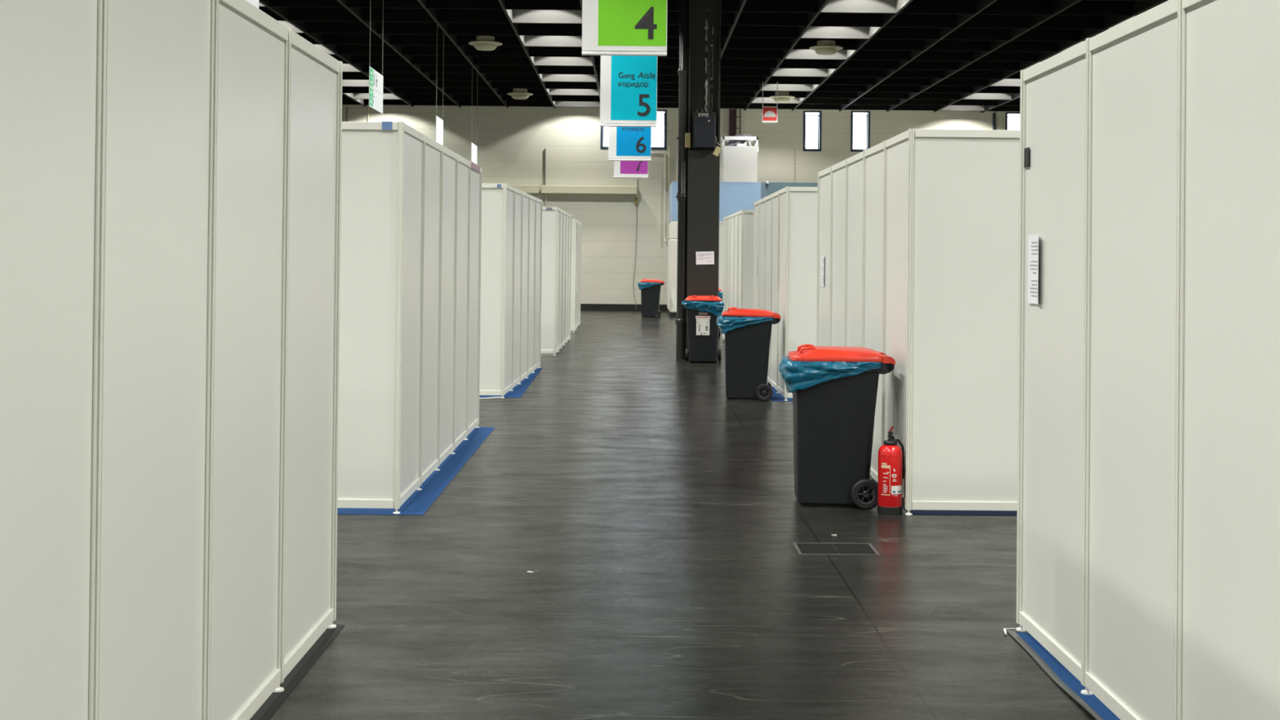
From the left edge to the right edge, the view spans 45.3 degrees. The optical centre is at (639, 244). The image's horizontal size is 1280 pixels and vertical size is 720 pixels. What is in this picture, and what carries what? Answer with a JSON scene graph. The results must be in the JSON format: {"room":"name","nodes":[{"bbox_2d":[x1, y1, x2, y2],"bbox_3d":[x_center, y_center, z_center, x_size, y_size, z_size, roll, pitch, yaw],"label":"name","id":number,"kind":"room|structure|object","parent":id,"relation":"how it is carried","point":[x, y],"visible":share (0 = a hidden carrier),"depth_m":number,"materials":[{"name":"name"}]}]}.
{"room":"exhibition hall","nodes":[
{"label":"exhibition hall","id":0,"kind":"room"},
{"bbox_2d":[342,104,1020,304],"bbox_3d":[1.050,-1.698,48.798,37.620,7.600,0.350,1,-1,0],"label":"wall","id":1,"kind":"structure","parent":0,"point":[511,142],"depth_m":48.62,"materials":[{"name":"white paint"}]},
{"bbox_2d":[346,106,347,121],"bbox_3d":[-9.304,-2.177,48.519,0.042,4.350,0.044,1,-1,0],"label":"pipe","id":2,"kind":"object","parent":1,"relation":"attached to","point":[346,107],"visible":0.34,"depth_m":48.52,"materials":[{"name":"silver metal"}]},
{"bbox_2d":[367,106,368,121],"bbox_3d":[-8.624,-2.170,48.522,0.038,4.350,0.040,1,-1,0],"label":"pipe","id":3,"kind":"object","parent":1,"relation":"attached to","point":[367,107],"visible":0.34,"depth_m":48.52,"materials":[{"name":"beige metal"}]},
{"bbox_2d":[508,184,539,194],"bbox_3d":[-4.848,-1.749,48.416,3.320,0.260,0.360,1,-1,0],"label":"duct","id":4,"kind":"object","parent":1,"relation":"attached to","point":[526,188],"visible":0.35,"depth_m":48.24,"materials":[{"name":"beige metal"}]},
{"bbox_2d":[543,148,546,185],"bbox_3d":[-3.011,-2.450,48.551,0.048,1.180,0.050,1,-1,0],"label":"pipe","id":5,"kind":"object","parent":1,"relation":"attached to","point":[544,148],"visible":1,"depth_m":48.53,"materials":[{"name":"silver metal"}]},
{"bbox_2d":[544,193,546,206],"bbox_3d":[-2.997,0.130,48.527,0.057,3.460,0.060,1,-1,0],"label":"pipe","id":6,"kind":"object","parent":1,"relation":"attached to","point":[545,204],"visible":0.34,"depth_m":48.52,"materials":[{"name":"white paint"}]},
{"bbox_2d":[541,185,636,195],"bbox_3d":[-1.608,-1.717,48.431,3.000,0.260,0.360,1,-1,0],"label":"duct","id":7,"kind":"object","parent":1,"relation":"attached to","point":[548,189],"visible":1,"depth_m":48.25,"materials":[{"name":"beige metal"}]},
{"bbox_2d":[580,303,667,311],"bbox_3d":[1.015,2.005,48.564,37.620,0.190,0.050,1,-1,0],"label":"baseboard","id":8,"kind":"structure","parent":1,"relation":"attached to","point":[583,306],"depth_m":48.53,"materials":[{"name":"black"}]},
{"bbox_2d":[600,110,666,149],"bbox_3d":[-0.201,-3.641,48.725,2.100,1.260,0.220,1,-1,0],"label":"window","id":9,"kind":"structure","parent":1,"relation":"in","point":[659,134],"depth_m":48.78,"materials":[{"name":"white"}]},
{"bbox_2d":[632,177,638,309],"bbox_3d":[-0.142,-0.017,48.548,0.143,4.171,0.107,1,-1,0],"label":"pipe","id":10,"kind":"object","parent":1,"relation":"attached to","point":[636,197],"visible":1,"depth_m":48.53,"materials":[{"name":"grey metal"}]},
{"bbox_2d":[635,197,638,204],"bbox_3d":[-0.112,-1.366,48.565,0.110,0.230,0.100,1,-1,0],"label":"socket","id":11,"kind":"object","parent":10,"relation":"attached to","point":[636,198],"depth_m":48.51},
{"bbox_2d":[651,151,666,242],"bbox_3d":[0.534,-1.493,48.535,0.650,2.885,0.112,1,-1,0],"label":"pipe","id":12,"kind":"object","parent":1,"relation":"attached to","point":[663,153],"visible":0.9,"depth_m":48.53,"materials":[{"name":"beige metal"}]},
{"bbox_2d":[668,146,670,188],"bbox_3d":[0.928,-2.431,48.569,0.057,1.340,0.060,1,-1,0],"label":"pipe","id":13,"kind":"object","parent":1,"relation":"attached to","point":[668,146],"visible":0.88,"depth_m":48.55,"materials":[{"name":"beige metal"}]},
{"bbox_2d":[258,0,1166,112],"bbox_3d":[1.213,-4.550,19.849,37.620,0.015,57.600,1,-1,0],"label":"ceiling beams","id":14,"kind":"structure","parent":1,"relation":"attached to","point":[425,8],"depth_m":34.80,"materials":[{"name":"black metal"}]},
{"bbox_2d":[258,0,1168,111],"bbox_3d":[1.217,-5.035,19.853,37.620,0.960,57.600,1,-1,0],"label":"ceiling","id":15,"kind":"structure","parent":1,"relation":"attached to","point":[1054,34],"depth_m":34.53,"materials":[{"name":"black metal"}]},
{"bbox_2d":[468,35,502,50],"bbox_3d":[-3.393,-4.415,33.647,0.740,0.275,0.740,1,-1,0],"label":"diffuser","id":16,"kind":"object","parent":15,"relation":"attached to","point":[482,42],"visible":1,"depth_m":33.46,"materials":[{"name":"beige"}]},
{"bbox_2d":[506,88,533,99],"bbox_3d":[-3.442,-4.319,43.976,0.740,0.275,0.740,1,-1,0],"label":"diffuser","id":17,"kind":"object","parent":15,"relation":"attached to","point":[518,93],"visible":1,"depth_m":43.78,"materials":[{"name":"beige"}]},
{"bbox_2d":[762,81,777,122],"bbox_3d":[3.482,-3.811,41.066,0.410,1.090,0.036,1,-1,0],"label":"safety sign","id":18,"kind":"object","parent":15,"relation":"hanging from","point":[769,113],"visible":1,"depth_m":41.05,"materials":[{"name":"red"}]},
{"bbox_2d":[768,91,795,102],"bbox_3d":[4.087,-4.244,44.111,0.740,0.275,0.740,1,-1,0],"label":"diffuser","id":19,"kind":"object","parent":15,"relation":"attached to","point":[783,96],"visible":0.95,"depth_m":43.92,"materials":[{"name":"beige"}]},
{"bbox_2d":[809,40,843,54],"bbox_3d":[4.106,-4.340,33.811,0.740,0.275,0.740,1,-1,0],"label":"diffuser","id":20,"kind":"object","parent":15,"relation":"attached to","point":[824,46],"visible":1,"depth_m":33.62,"materials":[{"name":"beige metal"}]},
{"bbox_2d":[791,147,795,182],"bbox_3d":[4.856,-1.471,48.579,0.101,3.217,0.036,1,-1,0],"label":"pipe","id":21,"kind":"object","parent":1,"relation":"attached to","point":[792,148],"visible":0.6,"depth_m":48.57,"materials":[{"name":"beige metal"}]},
{"bbox_2d":[803,111,822,151],"bbox_3d":[5.469,-3.595,48.752,0.580,1.280,0.220,1,-1,0],"label":"window","id":22,"kind":"structure","parent":1,"relation":"in","point":[811,119],"depth_m":48.81,"materials":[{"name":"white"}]},
{"bbox_2d":[850,111,870,151],"bbox_3d":[6.994,-3.585,48.759,0.610,1.290,0.220,1,-1,0],"label":"window","id":23,"kind":"structure","parent":1,"relation":"in","point":[860,120],"depth_m":48.82,"materials":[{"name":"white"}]},
{"bbox_2d":[992,112,995,129],"bbox_3d":[11.219,-2.485,48.619,0.076,3.370,0.080,1,-1,0],"label":"pipe","id":24,"kind":"object","parent":1,"relation":"attached to","point":[993,113],"visible":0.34,"depth_m":48.59,"materials":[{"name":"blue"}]},
{"bbox_2d":[1005,112,1020,129],"bbox_3d":[11.909,-3.542,48.782,0.600,1.300,0.220,1,-1,0],"label":"window","id":25,"kind":"structure","parent":1,"relation":"in","point":[1012,119],"depth_m":48.84,"materials":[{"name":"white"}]},
{"bbox_2d":[268,309,1095,719],"bbox_3d":[1.149,1.909,19.789,37.620,0.150,57.600,1,-1,0],"label":"floor","id":26,"kind":"structure","parent":0,"point":[655,515],"depth_m":7.76,"materials":[{"name":"grey laminate"}]},
{"bbox_2d":[249,624,344,719],"bbox_3d":[-2.817,1.650,4.232,3.038,0.003,5.120,1,-1,0],"label":"carpet","id":27,"kind":"object","parent":26,"relation":"on","point":[275,700],"visible":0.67,"depth_m":5.98,"materials":[{"name":"carpet"}]},
{"bbox_2d":[0,0,342,719],"bbox_3d":[-2.834,0.403,4.286,3.016,2.497,4.996,1,-1,0],"label":"partition wall","id":28,"kind":"structure","parent":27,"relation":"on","point":[171,170],"depth_m":4.32,"materials":[{"name":"white plastic"}]},
{"bbox_2d":[337,426,494,515],"bbox_3d":[-2.979,1.722,12.221,3.190,0.003,5.020,1,-1,0],"label":"carpet","id":29,"kind":"object","parent":26,"relation":"on","point":[420,501],"visible":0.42,"depth_m":11.09,"materials":[{"name":"blue carpet"}]},
{"bbox_2d":[337,121,481,514],"bbox_3d":[-3.029,0.474,12.236,3.012,2.498,4.992,1,-1,0],"label":"booth","id":30,"kind":"object","parent":29,"relation":"on","point":[409,360],"depth_m":9.94,"materials":[{"name":"white plastic"}]},
{"bbox_2d":[479,396,502,399],"bbox_3d":[-1.994,1.773,17.684,0.810,0.020,0.096,1,-1,-7],"label":"cable","id":31,"kind":"object","parent":26,"relation":"on","point":[494,397],"visible":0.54,"depth_m":17.70,"materials":[{"name":"white plastic"}]},
{"bbox_2d":[479,367,542,397],"bbox_3d":[-3.012,1.797,20.250,3.200,0.003,5.040,1,-1,0],"label":"carpet","id":32,"kind":"object","parent":26,"relation":"on","point":[518,390],"visible":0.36,"depth_m":19.17,"materials":[{"name":"blue carpet"}]},
{"bbox_2d":[479,183,542,398],"bbox_3d":[-3.018,0.550,20.313,3.016,2.497,4.996,1,-1,1],"label":"booth","id":33,"kind":"object","parent":32,"relation":"on","point":[511,241],"visible":0.33,"depth_m":18.38,"materials":[{"name":"white plastic"}]},
{"bbox_2d":[540,206,571,355],"bbox_3d":[-2.894,0.624,28.200,3.016,2.497,4.996,1,-1,0],"label":"booth","id":34,"kind":"object","parent":26,"relation":"on","point":[556,271],"visible":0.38,"depth_m":25.73,"materials":[{"name":"white plastic"}]},
{"bbox_2d":[570,218,581,332],"bbox_3d":[-2.943,0.694,35.708,3.016,2.497,4.006,1,-1,0],"label":"booth","id":35,"kind":"object","parent":26,"relation":"on","point":[575,287],"visible":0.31,"depth_m":34.57,"materials":[{"name":"white plastic"}]},
{"bbox_2d":[640,278,664,317],"bbox_3d":[0.344,1.504,43.021,0.685,1.076,0.574,1,-1,3],"label":"wheelie bin","id":36,"kind":"object","parent":26,"relation":"on","point":[650,296],"visible":0.99,"depth_m":42.78,"materials":[{"name":"grey plastic"}]},
{"bbox_2d":[637,282,661,289],"bbox_3d":[0.279,1.174,43.028,0.684,0.216,0.672,1,-1,3],"label":"sack","id":37,"kind":"object","parent":36,"relation":"hanging from","point":[641,285],"visible":0.92,"depth_m":42.73,"materials":[{"name":"blue plastic"}]},
{"bbox_2d":[685,0,720,359],"bbox_3d":[1.045,-1.791,25.283,0.520,7.350,0.520,1,-1,0],"label":"steel column","id":38,"kind":"structure","parent":26,"relation":"on","point":[704,15],"depth_m":25.02,"materials":[{"name":"black metal"}]},
{"bbox_2d":[675,0,688,359],"bbox_3d":[0.713,-1.796,25.141,0.210,7.350,0.210,0,-1,39],"label":"drain pipe","id":39,"kind":"object","parent":38,"relation":"attached to","point":[683,69],"visible":1,"depth_m":25.06,"materials":[{"name":"black metal"}]},
{"bbox_2d":[684,133,690,147],"bbox_3d":[0.780,-1.701,25.028,0.090,0.240,0.075,1,-1,0],"label":"junction box","id":40,"kind":"object","parent":38,"relation":"attached to","point":[687,135],"visible":1,"depth_m":24.99,"materials":[{"name":"yellow plastic"}]},
{"bbox_2d":[695,251,714,264],"bbox_3d":[1.062,0.222,25.002,0.296,0.210,0.005,-1,-1,0],"label":"paper notice","id":41,"kind":"object","parent":38,"relation":"attached to","point":[702,257],"visible":1,"depth_m":25.00,"materials":[{"name":"grey paper"}]},
{"bbox_2d":[692,111,719,149],"bbox_3d":[1.079,-1.868,25.002,0.443,0.600,0.404,1,-1,0],"label":"electrical box","id":42,"kind":"object","parent":38,"relation":"attached to","point":[704,123],"visible":1,"depth_m":24.83,"materials":[{"name":"black metal"}]},
{"bbox_2d":[705,26,713,85],"bbox_3d":[1.134,-3.100,25.225,0.139,0.980,0.009,1,-1,0],"label":"cable","id":43,"kind":"object","parent":38,"relation":"attached to","point":[708,29],"depth_m":25.23,"materials":[{"name":"grey"}]},
{"bbox_2d":[712,146,721,155],"bbox_3d":[1.261,-1.521,25.018,0.146,0.174,0.006,1,-1,0],"label":"card","id":44,"kind":"object","parent":38,"relation":"attached to","point":[717,149],"visible":1,"depth_m":25.01,"materials":[{"name":"beige"}]},
{"bbox_2d":[684,294,721,362],"bbox_3d":[1.013,1.341,24.491,0.574,1.072,0.686,1,-1,4],"label":"wheelie bin","id":45,"kind":"object","parent":26,"relation":"on","point":[703,329],"visible":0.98,"depth_m":24.19,"materials":[{"name":"grey plastic"}]},
{"bbox_2d":[681,300,724,315],"bbox_3d":[1.008,1.014,24.426,0.687,0.232,0.691,1,-1,4],"label":"sack","id":46,"kind":"object","parent":45,"relation":"hanging from","point":[716,308],"visible":0.91,"depth_m":24.12,"materials":[{"name":"blue plastic"}]},
{"bbox_2d":[718,288,721,336],"bbox_3d":[1.421,1.422,32.354,0.574,1.064,0.685,1,-1,0],"label":"wheelie bin","id":47,"kind":"object","parent":26,"relation":"on","point":[719,289],"visible":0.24,"depth_m":32.41,"materials":[{"name":"grey plastic"}]},
{"bbox_2d":[718,291,722,301],"bbox_3d":[1.422,1.139,32.287,0.675,0.321,0.695,1,-1,0],"label":"sack","id":48,"kind":"object","parent":47,"relation":"hanging from","point":[720,293],"visible":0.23,"depth_m":31.97,"materials":[{"name":"blue plastic"}]},
{"bbox_2d":[718,221,723,314],"bbox_3d":[3.177,0.763,36.785,3.016,2.497,4.996,1,-1,0],"label":"booth","id":49,"kind":"object","parent":26,"relation":"on","point":[721,223],"visible":0.02,"depth_m":34.31,"materials":[{"name":"white plastic"}]},
{"bbox_2d":[728,109,741,136],"bbox_3d":[2.976,-1.077,48.467,0.361,6.390,0.200,1,-1,0],"label":"steel post","id":50,"kind":"object","parent":26,"relation":"on","point":[732,113],"visible":0.28,"depth_m":48.46,"materials":[{"name":"brown metal"}]},
{"bbox_2d":[722,209,753,339],"bbox_3d":[3.222,0.690,28.843,3.016,2.497,4.996,1,-1,-1],"label":"booth","id":51,"kind":"object","parent":26,"relation":"on","point":[738,227],"visible":0.13,"depth_m":27.22,"materials":[{"name":"white plastic"}]},
{"bbox_2d":[666,181,817,316],"bbox_3d":[5.359,0.176,45.201,9.000,3.870,3.650,1,-1,0],"label":"wall","id":52,"kind":"structure","parent":26,"relation":"on","point":[734,197],"depth_m":43.44,"materials":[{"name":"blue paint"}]},
{"bbox_2d":[720,136,758,182],"bbox_3d":[2.888,-2.431,44.383,1.040,1.340,0.730,1,-1,0],"label":"cabinet","id":53,"kind":"object","parent":52,"relation":"on","point":[739,163],"visible":0.8,"depth_m":44.02,"materials":[{"name":"white metal"}]},
{"bbox_2d":[724,133,751,146],"bbox_3d":[2.832,-2.997,44.317,0.788,0.370,0.457,1,-1,0],"label":"sack","id":54,"kind":"object","parent":53,"relation":"in","point":[731,142],"visible":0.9,"depth_m":44.15,"materials":[{"name":"plastic"}]},
{"bbox_2d":[736,140,751,146],"bbox_3d":[2.998,-2.909,44.133,0.428,0.201,0.180,1,-1,0],"label":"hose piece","id":55,"kind":"object","parent":53,"relation":"on","point":[744,144],"visible":1,"depth_m":44.04,"materials":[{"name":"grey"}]},
{"bbox_2d":[721,306,781,400],"bbox_3d":[1.306,1.283,18.060,0.685,1.075,0.574,1,-1,4],"label":"wheelie bin","id":56,"kind":"object","parent":26,"relation":"on","point":[747,348],"visible":0.98,"depth_m":17.82,"materials":[{"name":"grey plastic"}]},
{"bbox_2d":[715,315,773,333],"bbox_3d":[1.239,0.948,18.063,0.702,0.207,0.689,1,-1,4],"label":"sack","id":57,"kind":"object","parent":56,"relation":"hanging from","point":[726,324],"visible":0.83,"depth_m":17.77,"materials":[{"name":"blue plastic"}]},
{"bbox_2d":[769,386,792,401],"bbox_3d":[3.103,1.857,20.349,3.170,0.003,5.100,1,-1,0],"label":"carpet","id":58,"kind":"object","parent":26,"relation":"on","point":[775,397],"visible":0.14,"depth_m":18.19,"materials":[{"name":"blue carpet"}]},
{"bbox_2d":[752,186,817,400],"bbox_3d":[3.193,0.611,20.340,3.016,2.497,4.996,1,-1,0],"label":"booth","id":59,"kind":"object","parent":58,"relation":"on","point":[785,220],"visible":0.25,"depth_m":17.87,"materials":[{"name":"white plastic"}]},
{"bbox_2d":[793,542,879,555],"bbox_3d":[1.113,1.730,8.710,0.450,0.002,0.350,1,-1,0],"label":"floor hatch","id":60,"kind":"object","parent":26,"relation":"on","point":[810,548],"visible":1,"depth_m":8.70,"materials":[{"name":"metal"}]},
{"bbox_2d":[787,343,895,509],"bbox_3d":[1.350,1.217,10.377,0.685,1.064,0.574,1,-1,3],"label":"wheelie bin","id":61,"kind":"object","parent":26,"relation":"on","point":[833,420],"visible":0.96,"depth_m":10.14,"materials":[{"name":"grey plastic"}]},
{"bbox_2d":[778,355,882,393],"bbox_3d":[1.285,0.887,10.384,0.694,0.228,0.672,1,-1,3],"label":"sack","id":62,"kind":"object","parent":61,"relation":"hanging from","point":[797,375],"visible":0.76,"depth_m":10.08,"materials":[{"name":"blue plastic"}]},
{"bbox_2d":[877,426,904,515],"bbox_3d":[1.629,1.465,9.980,0.161,0.566,0.161,0,-1,26],"label":"fire extinguisher","id":63,"kind":"object","parent":26,"relation":"on","point":[891,468],"visible":1,"depth_m":9.92,"materials":[{"name":"red metal"}]},
{"bbox_2d":[871,477,1017,515],"bbox_3d":[3.230,1.785,12.407,2.990,0.003,4.985,1,-1,0],"label":"carpet","id":64,"kind":"object","parent":26,"relation":"on","point":[984,513],"visible":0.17,"depth_m":9.99,"materials":[{"name":"carpet"}]},
{"bbox_2d":[816,128,1019,515],"bbox_3d":[3.225,0.537,12.387,3.016,2.497,4.996,1,-1,0],"label":"booth","id":65,"kind":"object","parent":64,"relation":"on","point":[917,229],"visible":0.26,"depth_m":9.91,"materials":[{"name":"white plastic"}]},
{"bbox_2d":[821,255,824,285],"bbox_3d":[1.728,0.251,14.477,0.004,0.285,0.210,1,-1,1],"label":"paper notice","id":66,"kind":"object","parent":65,"relation":"attached to","point":[822,256],"visible":1,"depth_m":14.51,"materials":[{"name":"grey paper"}]},
{"bbox_2d":[1003,627,1119,719],"bbox_3d":[3.138,1.702,4.317,3.050,0.018,5.035,1,-1,0],"label":"carpet","id":67,"kind":"object","parent":26,"relation":"on","point":[1056,671],"visible":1,"depth_m":6.05,"materials":[{"name":"blue carpet"}]},
{"bbox_2d":[1016,0,1279,719],"bbox_3d":[3.202,0.463,4.360,3.012,2.497,4.992,1,-1,0],"label":"partition wall","id":68,"kind":"structure","parent":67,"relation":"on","point":[1148,560],"depth_m":5.08,"materials":[{"name":"white plastic"}]},
{"bbox_2d":[1027,234,1038,304],"bbox_3d":[1.700,0.107,6.607,0.010,0.297,0.205,1,-1,2],"label":"paper notice","id":69,"kind":"object","parent":68,"relation":"attached to","point":[1033,260],"visible":1,"depth_m":6.63,"materials":[{"name":"grey paper"}]},
{"bbox_3d":[1.223,-5.640,19.859,37.620,0.250,57.600,1,-1,0],"label":"ceiling","id":70,"kind":"structure","parent":0,"visible":0},
{"bbox_2d":[246,0,258,8],"bbox_3d":[-4.089,-3.899,15.863,0.011,3.430,1.290,1,-1,0],"label":"hanging sign","id":71,"kind":"object","parent":70,"relation":"hanging from","point":[255,2],"visible":0.02,"depth_m":16.33,"materials":[{"name":"grey"}]},
{"bbox_2d":[277,20,303,32],"bbox_3d":[-7.869,-5.014,31.895,1.467,0.952,1.693,1,-1,0],"label":"ceiling lamp","id":72,"kind":"object","parent":70,"relation":"attached to","point":[286,24],"visible":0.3,"depth_m":32.74,"materials":[{"name":"grey paint"}]},
{"bbox_2d":[313,44,333,53],"bbox_3d":[-7.886,-4.982,35.321,1.467,0.952,1.693,1,-1,0],"label":"ceiling lamp","id":73,"kind":"object","parent":70,"relation":"attached to","point":[319,46],"visible":0.05,"depth_m":36.16,"materials":[{"name":"grey paint"}]},
{"bbox_2d":[342,63,359,71],"bbox_3d":[-7.902,-4.951,38.747,1.467,0.952,1.693,1,-1,0],"label":"ceiling lamp","id":74,"kind":"object","parent":70,"relation":"attached to","point":[346,67],"visible":0.02,"depth_m":39.58,"materials":[{"name":"grey paint"}]},
{"bbox_2d":[342,80,368,86],"bbox_3d":[-7.918,-4.919,42.173,1.467,0.952,1.693,1,-1,0],"label":"ceiling lamp","id":75,"kind":"object","parent":70,"relation":"attached to","point":[344,82],"visible":0.02,"depth_m":43.01,"materials":[{"name":"grey paint"}]},
{"bbox_2d":[344,93,400,99],"bbox_3d":[-7.934,-4.888,45.599,1.467,0.952,1.693,1,-1,0],"label":"ceiling lamp","id":76,"kind":"object","parent":70,"relation":"attached to","point":[354,95],"visible":0.07,"depth_m":46.44,"materials":[{"name":"grey paint"}]},
{"bbox_2d":[368,0,383,114],"bbox_3d":[-4.128,-3.823,24.077,0.011,3.430,1.280,1,-1,0],"label":"hanging sign","id":77,"kind":"object","parent":70,"relation":"hanging from","point":[375,79],"visible":1,"depth_m":24.02,"materials":[{"name":"grey plastic"}]},
{"bbox_2d":[354,98,408,105],"bbox_3d":[-7.942,-4.872,47.317,1.467,0.952,1.693,1,-1,0],"label":"ceiling lamp","id":78,"kind":"object","parent":70,"relation":"attached to","point":[362,101],"visible":0.08,"depth_m":48.16,"materials":[{"name":"grey paint"}]},
{"bbox_2d":[435,24,444,144],"bbox_3d":[-4.166,-3.725,31.966,0.010,3.480,1.160,1,-1,0],"label":"hanging sign","id":79,"kind":"object","parent":70,"relation":"hanging from","point":[439,122],"visible":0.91,"depth_m":31.92,"materials":[{"name":"grey plastic"}]},
{"bbox_2d":[471,66,477,164],"bbox_3d":[-4.199,-3.651,38.951,0.010,3.500,1.370,1,-1,0],"label":"hanging sign","id":80,"kind":"object","parent":70,"relation":"hanging from","point":[473,148],"visible":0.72,"depth_m":38.82,"materials":[{"name":"grey"}]},
{"bbox_2d":[506,9,582,23],"bbox_3d":[-1.842,-4.971,30.210,1.467,0.952,1.693,1,-1,0],"label":"ceiling lamp","id":81,"kind":"object","parent":70,"relation":"attached to","point":[516,15],"visible":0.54,"depth_m":31.05,"materials":[{"name":"grey paint"}]},
{"bbox_2d":[519,35,582,46],"bbox_3d":[-1.858,-4.939,33.636,1.467,0.952,1.693,1,-1,0],"label":"ceiling lamp","id":82,"kind":"object","parent":70,"relation":"attached to","point":[539,41],"visible":0.24,"depth_m":34.48,"materials":[{"name":"grey paint"}]},
{"bbox_2d":[529,56,592,66],"bbox_3d":[-1.874,-4.908,37.062,1.467,0.952,1.693,1,-1,0],"label":"ceiling lamp","id":83,"kind":"object","parent":70,"relation":"attached to","point":[537,60],"visible":0.06,"depth_m":37.90,"materials":[{"name":"grey paint"}]},
{"bbox_2d":[538,74,595,81],"bbox_3d":[-1.890,-4.876,40.488,1.467,0.952,1.693,1,-1,0],"label":"ceiling lamp","id":84,"kind":"object","parent":70,"relation":"attached to","point":[544,77],"visible":0.08,"depth_m":41.32,"materials":[{"name":"grey paint"}]},
{"bbox_2d":[546,88,599,95],"bbox_3d":[-1.906,-4.844,43.913,1.467,0.952,1.693,1,-1,0],"label":"ceiling lamp","id":85,"kind":"object","parent":70,"relation":"attached to","point":[551,91],"visible":0.06,"depth_m":44.76,"materials":[{"name":"grey paint"}]},
{"bbox_2d":[552,101,599,106],"bbox_3d":[-1.923,-4.813,47.339,1.467,0.952,1.693,1,-1,0],"label":"ceiling lamp","id":86,"kind":"object","parent":70,"relation":"attached to","point":[566,104],"visible":0.05,"depth_m":48.18,"materials":[{"name":"grey paint"}]},
{"bbox_2d":[582,0,667,56],"bbox_3d":[-0.148,-3.784,16.236,0.900,3.574,0.042,1,-1,0],"label":"hanging sign","id":87,"kind":"object","parent":70,"relation":"hanging from","point":[609,27],"visible":1,"depth_m":16.22,"materials":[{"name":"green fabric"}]},
{"bbox_2d":[600,55,657,127],"bbox_3d":[-0.166,-3.678,24.236,0.900,3.640,0.038,1,-1,0],"label":"hanging sign","id":88,"kind":"object","parent":70,"relation":"hanging from","point":[628,83],"visible":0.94,"depth_m":24.22,"materials":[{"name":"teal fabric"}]},
{"bbox_2d":[608,126,651,160],"bbox_3d":[-0.199,-3.589,32.235,0.900,3.670,0.039,1,-1,0],"label":"banner","id":89,"kind":"object","parent":70,"relation":"hanging from","point":[624,143],"visible":0.56,"depth_m":32.22,"materials":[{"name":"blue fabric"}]},
{"bbox_2d":[613,160,648,177],"bbox_3d":[-0.222,-3.548,40.235,0.900,3.604,0.040,1,-1,0],"label":"banner","id":90,"kind":"object","parent":70,"relation":"hanging from","point":[622,169],"visible":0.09,"depth_m":40.22,"materials":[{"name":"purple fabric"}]},
{"bbox_2d":[751,97,804,103],"bbox_3d":[4.105,-4.769,45.654,1.467,0.952,1.693,1,-1,0],"label":"ceiling lamp","id":91,"kind":"object","parent":70,"relation":"attached to","point":[757,100],"visible":0.06,"depth_m":46.49,"materials":[{"name":"grey paint"}]},
{"bbox_2d":[760,84,818,90],"bbox_3d":[4.121,-4.801,42.229,1.467,0.952,1.693,1,-1,0],"label":"ceiling lamp","id":92,"kind":"object","parent":70,"relation":"attached to","point":[767,86],"visible":0.08,"depth_m":43.06,"materials":[{"name":"grey paint"}]},
{"bbox_2d":[772,68,835,76],"bbox_3d":[4.138,-4.833,38.803,1.467,0.952,1.693,1,-1,0],"label":"ceiling lamp","id":93,"kind":"object","parent":70,"relation":"attached to","point":[780,72],"visible":0.06,"depth_m":39.64,"materials":[{"name":"grey paint"}]},
{"bbox_2d":[785,48,856,59],"bbox_3d":[4.154,-4.864,35.377,1.467,0.952,1.693,1,-1,0],"label":"ceiling lamp","id":94,"kind":"object","parent":70,"relation":"attached to","point":[794,53],"visible":0.07,"depth_m":36.22,"materials":[{"name":"grey paint"}]},
{"bbox_2d":[801,26,880,38],"bbox_3d":[4.170,-4.896,31.951,1.467,0.952,1.693,1,-1,0],"label":"ceiling lamp","id":95,"kind":"object","parent":70,"relation":"attached to","point":[815,32],"visible":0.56,"depth_m":32.79,"materials":[{"name":"grey paint"}]},
{"bbox_2d":[821,0,909,13],"bbox_3d":[4.186,-4.928,28.525,1.467,0.952,1.693,1,-1,0],"label":"ceiling lamp","id":96,"kind":"object","parent":70,"relation":"attached to","point":[833,6],"visible":1,"depth_m":29.37,"materials":[{"name":"white"}]},
{"bbox_2d":[940,105,984,111],"bbox_3d":[10.127,-4.694,47.395,1.467,0.952,1.693,1,-1,0],"label":"ceiling lamp","id":97,"kind":"object","parent":70,"relation":"attached to","point":[965,108],"visible":0.07,"depth_m":48.24,"materials":[{"name":"white"}]},
{"bbox_2d":[964,93,1011,99],"bbox_3d":[10.143,-4.726,43.969,1.467,0.952,1.693,1,-1,0],"label":"ceiling lamp","id":98,"kind":"object","parent":70,"relation":"attached to","point":[975,95],"visible":0.06,"depth_m":44.81,"materials":[{"name":"white plastic"}]},
{"bbox_2d":[991,79,1020,86],"bbox_3d":[10.159,-4.758,40.544,1.467,0.952,1.693,1,-1,0],"label":"ceiling lamp","id":99,"kind":"object","parent":70,"relation":"attached to","point":[1004,82],"visible":0.03,"depth_m":41.38,"materials":[{"name":"white plastic"}]},
{"bbox_2d":[1109,16,1134,28],"bbox_3d":[10.208,-4.853,30.266,1.467,0.952,1.693,1,-1,0],"label":"ceiling lamp","id":100,"kind":"object","parent":70,"relation":"attached to","point":[1133,16],"visible":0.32,"depth_m":31.10,"materials":[{"name":"grey paint"}]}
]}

